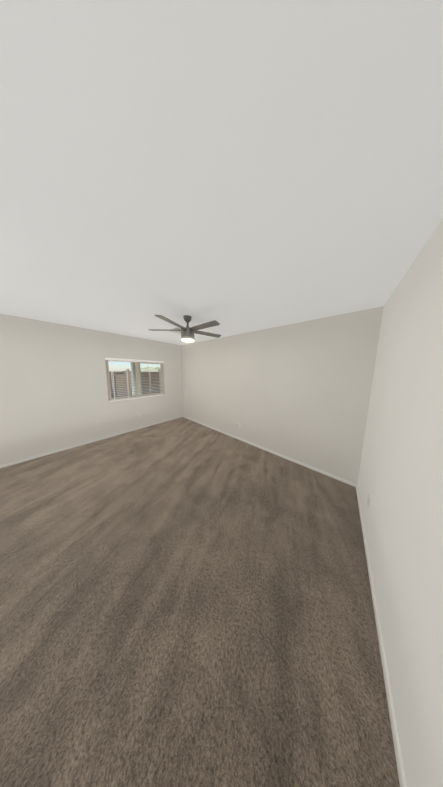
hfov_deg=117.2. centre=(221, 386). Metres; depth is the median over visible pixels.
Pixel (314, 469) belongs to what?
baseboard
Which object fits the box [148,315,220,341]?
ceiling fan
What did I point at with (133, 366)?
patio column
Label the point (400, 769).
baseboard
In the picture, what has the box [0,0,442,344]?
ceiling
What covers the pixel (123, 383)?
wall
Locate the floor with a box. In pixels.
[0,417,399,786]
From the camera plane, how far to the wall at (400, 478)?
0.79 m
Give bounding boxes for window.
[105,358,164,401]
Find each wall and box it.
[0,314,182,464]
[109,369,160,397]
[114,371,131,396]
[181,306,382,483]
[357,218,442,786]
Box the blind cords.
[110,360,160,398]
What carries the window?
in the wall at (53, 388)
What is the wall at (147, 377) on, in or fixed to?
on the ground
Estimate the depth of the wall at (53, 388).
2.97 m
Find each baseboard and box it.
[0,416,182,467]
[183,416,356,486]
[356,485,406,786]
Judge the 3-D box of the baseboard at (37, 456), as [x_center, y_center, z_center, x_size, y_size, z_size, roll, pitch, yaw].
[-3.158,1.352,3.446,0.012,0.050,5.000,7,9,40]
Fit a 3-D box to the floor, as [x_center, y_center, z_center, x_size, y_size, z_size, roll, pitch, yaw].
[-1.313,1.668,1.880,5.189,0.150,5.300,7,9,40]
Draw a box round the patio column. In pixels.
[130,362,141,395]
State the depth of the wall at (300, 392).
2.64 m
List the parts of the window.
window blind rails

